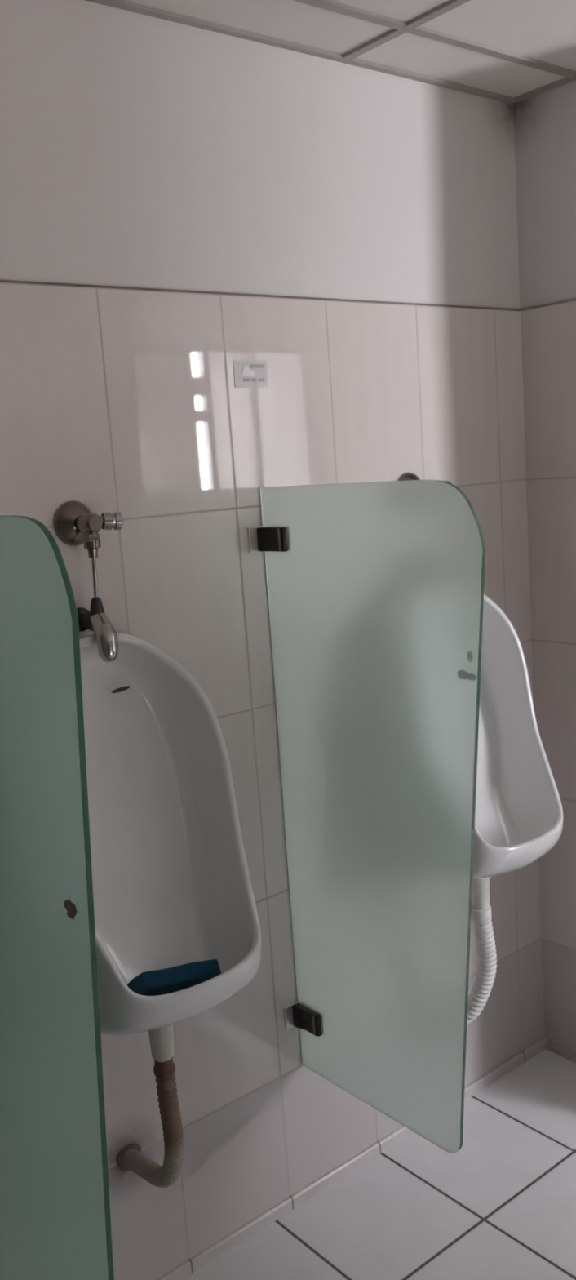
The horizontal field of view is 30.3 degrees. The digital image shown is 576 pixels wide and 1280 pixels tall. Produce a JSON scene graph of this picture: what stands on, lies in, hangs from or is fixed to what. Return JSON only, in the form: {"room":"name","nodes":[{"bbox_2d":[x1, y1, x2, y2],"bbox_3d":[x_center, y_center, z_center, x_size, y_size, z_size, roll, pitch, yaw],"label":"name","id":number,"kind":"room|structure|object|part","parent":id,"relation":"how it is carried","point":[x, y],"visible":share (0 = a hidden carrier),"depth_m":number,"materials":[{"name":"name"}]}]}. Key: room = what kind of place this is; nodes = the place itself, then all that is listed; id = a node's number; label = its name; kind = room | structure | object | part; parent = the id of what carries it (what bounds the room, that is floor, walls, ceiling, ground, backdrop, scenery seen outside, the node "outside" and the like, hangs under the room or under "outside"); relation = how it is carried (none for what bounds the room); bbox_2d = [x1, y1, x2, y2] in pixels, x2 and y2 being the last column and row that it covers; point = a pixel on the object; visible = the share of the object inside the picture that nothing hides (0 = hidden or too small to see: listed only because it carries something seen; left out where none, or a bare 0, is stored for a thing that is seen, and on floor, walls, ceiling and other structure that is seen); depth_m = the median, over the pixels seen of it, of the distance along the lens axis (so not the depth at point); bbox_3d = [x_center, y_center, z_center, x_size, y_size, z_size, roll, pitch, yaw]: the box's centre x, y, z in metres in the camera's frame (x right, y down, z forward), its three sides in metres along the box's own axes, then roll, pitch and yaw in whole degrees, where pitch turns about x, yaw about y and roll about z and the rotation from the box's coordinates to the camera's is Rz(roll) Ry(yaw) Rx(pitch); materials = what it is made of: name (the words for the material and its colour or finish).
{"room":"public restroom","nodes":[
{"label":"public restroom","id":0,"kind":"room"},
{"bbox_2d":[0,0,544,1279],"bbox_3d":[-0.131,0.008,2.459,6.400,2.810,0.150,-11,12,-38],"label":"wall","id":1,"kind":"structure","parent":0,"point":[137,150],"depth_m":2.37,"materials":[{"name":"tile"}]},
{"bbox_2d":[0,515,114,1279],"bbox_3d":[-0.462,0.509,1.686,0.059,1.402,0.700,-11,12,-38],"label":"glass wall","id":2,"kind":"structure","parent":1,"relation":"attached to","point":[55,1214],"depth_m":1.54,"materials":[{"name":"glass"}]},
{"bbox_2d":[53,500,123,662],"bbox_3d":[-0.363,-0.118,2.065,0.107,0.306,0.142,-11,12,-38],"label":"valve","id":3,"kind":"object","parent":1,"relation":"attached to","point":[75,524],"visible":1,"depth_m":2.05,"materials":[{"name":"silver metal"}]},
{"bbox_3d":[-0.351,-0.007,2.045,0.041,0.093,0.079,-8,10,-23],"label":"spout","id":4,"kind":"part","parent":3,"relation":"part of","materials":[{"name":"silver metal"}]},
{"bbox_3d":[-0.346,-0.229,2.059,0.051,0.036,0.036,-8,10,-25],"label":"handle","id":5,"kind":"part","parent":3,"relation":"part of","materials":[{"name":"silver metal"}]},
{"bbox_2d":[79,632,261,1062],"bbox_3d":[-0.274,0.418,2.046,0.417,0.856,0.370,-11,12,-38],"label":"urinal","id":6,"kind":"object","parent":1,"relation":"attached to","point":[172,886],"visible":0.6,"depth_m":2.12,"materials":[{"name":"white ceramic"}]},
{"bbox_2d":[115,1057,184,1187],"bbox_3d":[-0.287,0.985,2.200,0.064,0.343,0.213,-11,12,-38],"label":"hose","id":7,"kind":"object","parent":6,"relation":"attached to","point":[131,1157],"visible":0.98,"depth_m":2.14,"materials":[{"name":"beige plastic"}]},
{"bbox_3d":[-0.249,0.787,2.099,0.060,0.110,0.060,-11,12,-38],"label":"drain spout","id":8,"kind":"part","parent":6,"relation":"part of","materials":[{"name":"plastic"}]},
{"bbox_2d":[127,959,221,995],"bbox_3d":[-0.218,0.649,2.029,0.173,0.099,0.085,-10,11,-34],"label":"pad","id":9,"kind":"object","parent":6,"relation":"in","point":[171,980],"visible":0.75,"depth_m":1.99,"materials":[{"name":"blue plastic"}]},
{"bbox_2d":[233,360,268,387],"bbox_3d":[-0.082,-0.584,2.338,0.092,0.058,0.002,-11,12,-38],"label":"sticker","id":10,"kind":"object","parent":1,"relation":"attached to","point":[247,374],"visible":1,"depth_m":2.34,"materials":[{"name":"white paper"}]},
{"bbox_2d":[0,280,519,311],"bbox_3d":[-0.986,-0.570,1.599,4.200,0.005,0.006,-11,12,-38],"label":"trim","id":11,"kind":"structure","parent":1,"relation":"attached to","point":[1,281],"depth_m":2.30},
{"bbox_2d":[85,0,575,103],"bbox_3d":[-0.768,-1.062,1.209,4.207,0.009,0.802,-11,12,-38],"label":"trim","id":12,"kind":"structure","parent":1,"relation":"attached to","point":[126,5],"depth_m":2.37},
{"bbox_2d":[156,1036,547,1279],"bbox_3d":[-0.830,1.554,1.942,4.200,0.031,0.010,-11,12,-38],"label":"baseboard","id":13,"kind":"structure","parent":1,"relation":"attached to","point":[197,1262],"depth_m":2.67,"materials":[{"name":"tile"}]},
{"bbox_2d":[247,480,485,1153],"bbox_3d":[0.177,0.377,2.240,0.059,1.402,0.638,-11,12,-38],"label":"glass wall","id":14,"kind":"structure","parent":1,"relation":"attached to","point":[375,589],"depth_m":2.23,"materials":[{"name":"green glass"}]},
{"bbox_3d":[-0.065,-0.226,2.388,0.059,0.058,0.005,-11,12,-38],"label":"wall plate","id":15,"kind":"part","parent":14,"relation":"part of","materials":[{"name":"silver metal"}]},
{"bbox_3d":[0.015,0.906,2.574,0.059,0.058,0.005,-11,12,-38],"label":"wall plate","id":16,"kind":"part","parent":14,"relation":"part of","materials":[{"name":"silver metal"}]},
{"bbox_2d":[398,472,451,483],"bbox_3d":[0.362,-0.266,2.648,0.107,0.306,0.142,-11,12,-38],"label":"valve","id":17,"kind":"object","parent":1,"relation":"attached to","point":[407,476],"visible":0.05,"depth_m":2.65,"materials":[{"name":"silver metal"}]},
{"bbox_2d":[471,594,563,910],"bbox_3d":[0.461,0.274,2.638,0.417,0.866,0.370,-11,12,-38],"label":"urinal","id":18,"kind":"object","parent":1,"relation":"attached to","point":[519,812],"visible":0.44,"depth_m":2.72,"materials":[{"name":"white ceramic"}]},
{"bbox_3d":[0.486,0.642,2.691,0.060,0.120,0.060,-11,12,-38],"label":"drain spout","id":19,"kind":"part","parent":18,"relation":"part of","materials":[{"name":"white plastic"}]},
{"bbox_2d":[466,905,497,1025],"bbox_3d":[0.435,0.868,2.789,0.235,0.405,0.080,2,11,34],"label":"hose","id":20,"kind":"object","parent":18,"relation":"attached to","point":[482,986],"visible":0.71,"depth_m":2.72,"materials":[{"name":"white plastic"}]},
{"bbox_2d":[110,0,575,97],"bbox_3d":[0.726,-1.209,1.085,6.700,0.128,3.150,-11,12,-38],"label":"ceiling","id":21,"kind":"structure","parent":0,"point":[513,48],"depth_m":2.31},
{"bbox_2d":[182,1048,575,1279],"bbox_3d":[0.924,1.587,1.546,6.700,0.150,3.150,-11,12,-38],"label":"floor","id":22,"kind":"structure","parent":0,"point":[502,1206],"depth_m":2.58,"materials":[{"name":"tile"}]},
{"bbox_2d":[513,80,575,1054],"bbox_3d":[0.986,-0.075,2.762,0.120,2.720,0.802,-11,12,-38],"label":"wall","id":23,"kind":"structure","parent":0,"point":[545,122],"depth_m":2.90,"materials":[{"name":"tile"}]},
{"bbox_2d":[520,297,575,311],"bbox_3d":[0.886,-0.867,2.596,0.006,0.005,0.790,-11,12,-38],"label":"trim","id":24,"kind":"structure","parent":23,"relation":"attached to","point":[571,300],"depth_m":2.83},
{"bbox_2d":[545,1041,575,1062],"bbox_3d":[1.035,1.264,2.934,0.010,0.020,0.785,-11,12,-38],"label":"baseboard","id":25,"kind":"structure","parent":23,"relation":"attached to","point":[552,1047],"depth_m":3.19,"materials":[{"name":"tile"}]}
]}

